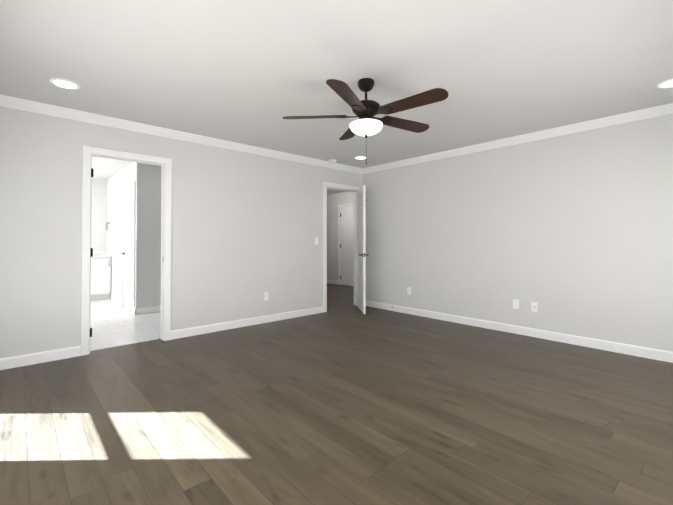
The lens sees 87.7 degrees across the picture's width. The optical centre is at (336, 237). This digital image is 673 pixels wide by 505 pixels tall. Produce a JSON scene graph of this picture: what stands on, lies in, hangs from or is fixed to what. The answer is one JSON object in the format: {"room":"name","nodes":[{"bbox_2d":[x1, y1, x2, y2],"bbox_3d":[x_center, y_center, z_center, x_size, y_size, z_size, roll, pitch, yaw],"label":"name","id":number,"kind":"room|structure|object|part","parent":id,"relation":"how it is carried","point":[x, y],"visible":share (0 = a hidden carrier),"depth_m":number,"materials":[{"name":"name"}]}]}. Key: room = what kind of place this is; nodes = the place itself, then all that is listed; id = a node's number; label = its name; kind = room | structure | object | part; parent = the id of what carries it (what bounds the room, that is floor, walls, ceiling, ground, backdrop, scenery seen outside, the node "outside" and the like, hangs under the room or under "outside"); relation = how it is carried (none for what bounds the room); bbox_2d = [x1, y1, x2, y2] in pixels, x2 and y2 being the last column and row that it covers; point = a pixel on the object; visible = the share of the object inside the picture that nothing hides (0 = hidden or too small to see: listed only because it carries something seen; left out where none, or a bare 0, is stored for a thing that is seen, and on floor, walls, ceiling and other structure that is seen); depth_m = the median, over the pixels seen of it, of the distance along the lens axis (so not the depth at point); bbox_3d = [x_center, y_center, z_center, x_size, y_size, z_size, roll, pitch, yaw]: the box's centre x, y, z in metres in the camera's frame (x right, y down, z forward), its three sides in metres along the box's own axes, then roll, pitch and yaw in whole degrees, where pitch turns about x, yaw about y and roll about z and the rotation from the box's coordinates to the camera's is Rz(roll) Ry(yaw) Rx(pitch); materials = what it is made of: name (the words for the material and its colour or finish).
{"room":"empty bedroom","nodes":[
{"label":"empty bedroom","id":0,"kind":"room"},
{"bbox_2d":[91,178,106,249],"bbox_3d":[-3.775,0.026,8.380,7.090,2.440,0.120,1,-1,-42],"label":"wall","id":1,"kind":"structure","parent":0,"point":[99,217],"depth_m":7.25,"materials":[{"name":"grey paint"}]},
{"bbox_2d":[93,250,105,253],"bbox_3d":[-5.378,0.314,6.822,1.506,0.095,0.014,1,-1,-42],"label":"backsplash","id":2,"kind":"structure","parent":1,"relation":"attached to","point":[94,251],"depth_m":7.24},
{"bbox_2d":[90,299,160,350],"bbox_3d":[-3.540,1.243,5.717,3.870,0.060,4.350,1,-1,-42],"label":"floor","id":3,"kind":"structure","parent":0,"point":[113,324],"depth_m":4.76,"materials":[{"name":"white tile"}]},
{"bbox_2d":[91,258,110,300],"bbox_3d":[-5.180,0.809,6.605,1.496,0.830,0.592,1,-1,-42],"label":"bathroom vanity","id":4,"kind":"object","parent":3,"relation":"on","point":[100,274],"depth_m":6.81,"materials":[{"name":"white paint"}]},
{"bbox_2d":[91,254,110,257],"bbox_3d":[-5.189,0.376,6.613,1.506,0.035,0.577,1,-1,-42],"label":"countertop","id":5,"kind":"structure","parent":4,"relation":"on","point":[94,255],"depth_m":6.89,"materials":[{"name":"white stone"}]},
{"bbox_2d":[106,162,145,307],"bbox_3d":[-3.939,0.002,6.459,0.120,2.440,2.500,1,-1,-42],"label":"wall","id":6,"kind":"structure","parent":0,"point":[134,171],"depth_m":5.98,"materials":[{"name":"grey paint"}]},
{"bbox_2d":[111,295,120,305],"bbox_3d":[-4.116,1.173,6.540,0.014,0.100,0.920,1,-1,-42],"label":"baseboard","id":7,"kind":"structure","parent":6,"relation":"attached to","point":[113,298],"depth_m":6.52,"materials":[{"name":"white paint"}]},
{"bbox_2d":[121,188,132,310],"bbox_3d":[-3.479,0.198,5.895,0.151,2.015,0.764,1,-1,-42],"label":"room door","id":8,"kind":"structure","parent":6,"relation":"in","point":[128,255],"depth_m":5.92,"materials":[{"name":"white paint"}]},
{"bbox_2d":[121,181,135,313],"bbox_3d":[-3.460,0.161,5.919,0.139,2.110,0.910,1,-1,-42],"label":"door frame","id":9,"kind":"structure","parent":6,"relation":"attached to","point":[129,186],"depth_m":5.91,"materials":[{"name":"white paint"}]},
{"bbox_2d":[146,164,160,306],"bbox_3d":[-2.454,-0.001,6.189,1.650,2.440,0.100,1,-1,-42],"label":"wall","id":10,"kind":"structure","parent":0,"point":[146,178],"depth_m":5.66,"materials":[{"name":"grey paint"}]},
{"bbox_2d":[134,305,160,314],"bbox_3d":[-2.480,1.168,6.081,1.814,0.100,0.024,1,-1,-42],"label":"baseboard","id":11,"kind":"structure","parent":10,"relation":"attached to","point":[142,310],"depth_m":5.58,"materials":[{"name":"white paint"}]},
{"bbox_2d":[0,106,362,358],"bbox_3d":[-0.889,-0.014,5.125,6.970,2.440,0.120,1,-1,-42],"label":"wall","id":12,"kind":"structure","parent":0,"point":[246,228],"depth_m":4.18,"materials":[{"name":"grey paint"}]},
{"bbox_2d":[0,346,80,369],"bbox_3d":[-2.932,1.131,3.158,1.020,0.100,0.014,1,-1,-42],"label":"baseboard","id":13,"kind":"structure","parent":12,"relation":"attached to","point":[75,351],"depth_m":3.28,"materials":[{"name":"white paint"}]},
{"bbox_2d":[81,145,171,355],"bbox_3d":[-2.290,0.135,3.847,0.850,2.110,0.156,1,-1,-42],"label":"door frame","id":14,"kind":"structure","parent":12,"relation":"attached to","point":[90,152],"depth_m":3.73,"materials":[{"name":"white paint"}]},
{"bbox_2d":[0,94,363,173],"bbox_3d":[-1.412,-1.199,4.541,5.150,0.086,0.060,1,-1,-42],"label":"crown molding","id":15,"kind":"structure","parent":12,"relation":"attached to","point":[93,118],"depth_m":3.93,"materials":[{"name":"white paint"}]},
{"bbox_2d":[171,306,323,339],"bbox_3d":[-1.073,1.152,4.853,2.330,0.100,0.014,1,-1,-42],"label":"baseboard","id":16,"kind":"structure","parent":12,"relation":"attached to","point":[181,333],"depth_m":4.66,"materials":[{"name":"white paint"}]},
{"bbox_2d":[264,292,267,300],"bbox_3d":[-0.990,0.833,4.936,0.070,0.115,0.007,1,-1,-42],"label":"electrical outlet","id":17,"kind":"object","parent":12,"relation":"attached to","point":[265,295],"visible":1,"depth_m":4.93,"materials":[{"name":"white plastic"}]},
{"bbox_2d":[323,182,360,311],"bbox_3d":[0.075,0.162,6.003,0.910,2.110,0.156,1,-1,-42],"label":"door frame","id":18,"kind":"structure","parent":12,"relation":"attached to","point":[335,186],"depth_m":5.72,"materials":[{"name":"white paint"}]},
{"bbox_2d":[357,185,367,313],"bbox_3d":[0.407,0.197,5.836,0.151,2.015,0.764,0,-1,-4],"label":"entry door","id":19,"kind":"structure","parent":12,"relation":"in","point":[361,264],"depth_m":5.67,"materials":[{"name":"white paint"}]},
{"bbox_2d":[0,283,672,504],"bbox_3d":[-0.653,1.233,4.940,7.090,0.060,9.390,1,-1,-42],"label":"floor","id":20,"kind":"structure","parent":0,"point":[343,400],"depth_m":2.25,"materials":[{"name":"brown wood"}]},
{"bbox_2d":[0,0,672,193],"bbox_3d":[-0.653,-1.296,4.971,7.090,0.120,9.390,1,-1,-42],"label":"ceiling","id":21,"kind":"structure","parent":0,"point":[251,72],"depth_m":2.57,"materials":[{"name":"white paint"}]},
{"bbox_2d":[50,78,79,89],"bbox_3d":[-2.229,-1.257,2.877,0.200,0.011,0.200,1,-1,-42],"label":"recessed light","id":22,"kind":"object","parent":21,"relation":"in","point":[65,83],"visible":0.96,"depth_m":2.86,"materials":[{"name":"white plastic"}]},
{"bbox_2d":[354,156,366,159],"bbox_3d":[0.373,-1.225,5.411,0.200,0.011,0.200,1,-1,-42],"label":"recessed light","id":23,"kind":"object","parent":21,"relation":"in","point":[360,157],"visible":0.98,"depth_m":5.38,"materials":[{"name":"white plastic"}]},
{"bbox_2d":[283,78,447,163],"bbox_3d":[0.281,-0.923,2.826,1.301,0.680,1.288,1,-1,-42],"label":"ceiling fan","id":24,"kind":"object","parent":21,"relation":"hanging from","point":[367,123],"visible":1,"depth_m":2.73,"materials":[{"name":"brown wood"}]},
{"bbox_3d":[-0.181,-0.985,2.872,0.525,0.007,0.146,0,12,5],"label":"blade","id":25,"kind":"part","parent":24,"relation":"part of","materials":[{"name":"brown wood"}]},
{"bbox_3d":[0.077,-0.990,2.448,0.146,0.007,0.525,14,5,22],"label":"blade","id":26,"kind":"part","parent":24,"relation":"part of","materials":[{"name":"brown wood"}]},
{"bbox_3d":[0.142,-0.980,3.249,0.146,0.007,0.525,-13,2,-13],"label":"blade","id":27,"kind":"part","parent":24,"relation":"part of","materials":[{"name":"brown wood"}]},
{"bbox_3d":[0.240,-0.875,2.836,0.272,0.090,0.272,1,-1,-42],"label":"glass","id":28,"kind":"part","parent":24,"relation":"part of","materials":[{"name":"white glass"}]},
{"bbox_3d":[0.601,-0.983,3.057,0.525,0.007,0.146,0,-14,-31],"label":"blade","id":29,"kind":"part","parent":24,"relation":"part of","materials":[{"name":"brown wood"}]},
{"label":"blade","id":30,"kind":"part","parent":24,"relation":"part of","materials":[{"name":"brown wood"}]},
{"bbox_2d":[657,78,672,88],"bbox_3d":[2.746,-1.257,2.853,0.200,0.011,0.200,1,-1,-42],"label":"recessed light","id":31,"kind":"object","parent":21,"relation":"in","point":[668,83],"visible":0.96,"depth_m":2.88,"materials":[{"name":"white plastic"}]},
{"bbox_2d":[327,191,353,280],"bbox_3d":[0.306,0.034,9.076,0.120,2.440,4.350,1,-1,-42],"label":"wall","id":32,"kind":"structure","parent":0,"point":[334,200],"depth_m":9.41,"materials":[{"name":"grey paint"}]},
{"bbox_2d":[327,280,337,283],"bbox_3d":[-0.579,1.215,9.933,0.014,0.100,1.870,1,-1,-42],"label":"baseboard","id":33,"kind":"structure","parent":32,"relation":"attached to","point":[328,281],"depth_m":9.41,"materials":[{"name":"white paint"}]},
{"bbox_2d":[338,203,353,284],"bbox_3d":[0.389,0.198,8.954,0.118,2.110,0.910,1,-1,-42],"label":"door frame","id":34,"kind":"structure","parent":32,"relation":"attached to","point":[339,236],"depth_m":9.21,"materials":[{"name":"white paint"}]},
{"bbox_2d":[340,207,353,285],"bbox_3d":[0.372,0.235,8.944,0.151,2.015,0.764,1,-1,-42],"label":"hall door","id":35,"kind":"structure","parent":32,"relation":"in","point":[347,245],"depth_m":9.02,"materials":[{"name":"white paint"}]},
{"bbox_2d":[363,114,672,351],"bbox_3d":[2.131,-0.021,4.551,0.120,2.440,4.800,1,-1,-42],"label":"wall","id":36,"kind":"structure","parent":0,"point":[571,234],"depth_m":4.13,"materials":[{"name":"grey paint"}]},
{"bbox_2d":[407,287,410,294],"bbox_3d":[1.148,0.851,5.524,0.007,0.115,0.070,1,-1,-42],"label":"electrical outlet","id":37,"kind":"object","parent":36,"relation":"attached to","point":[408,290],"visible":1,"depth_m":5.52,"materials":[{"name":"white plastic"}]},
{"bbox_2d":[513,299,518,308],"bbox_3d":[2.226,0.831,4.342,0.007,0.115,0.070,1,-1,-42],"label":"electrical outlet","id":38,"kind":"object","parent":36,"relation":"attached to","point":[515,304],"visible":1,"depth_m":4.34,"materials":[{"name":"white plastic"}]},
{"bbox_2d":[364,103,672,173],"bbox_3d":[2.065,-1.199,4.505,0.060,0.086,4.680,1,-1,-42],"label":"crown molding","id":39,"kind":"structure","parent":36,"relation":"attached to","point":[666,109],"depth_m":4.11,"materials":[{"name":"white paint"}]},
{"bbox_2d":[366,300,672,362],"bbox_3d":[2.072,1.148,4.502,0.014,0.100,4.770,1,-1,-42],"label":"baseboard","id":40,"kind":"structure","parent":36,"relation":"attached to","point":[667,356],"depth_m":4.11,"materials":[{"name":"white paint"}]},
{"bbox_2d":[531,302,537,311],"bbox_3d":[2.365,0.834,4.185,0.012,0.115,0.070,1,-1,-42],"label":"electrical outlet","id":41,"kind":"object","parent":36,"relation":"attached to","point":[534,306],"visible":1,"depth_m":4.18,"materials":[{"name":"white plastic"}]}
]}

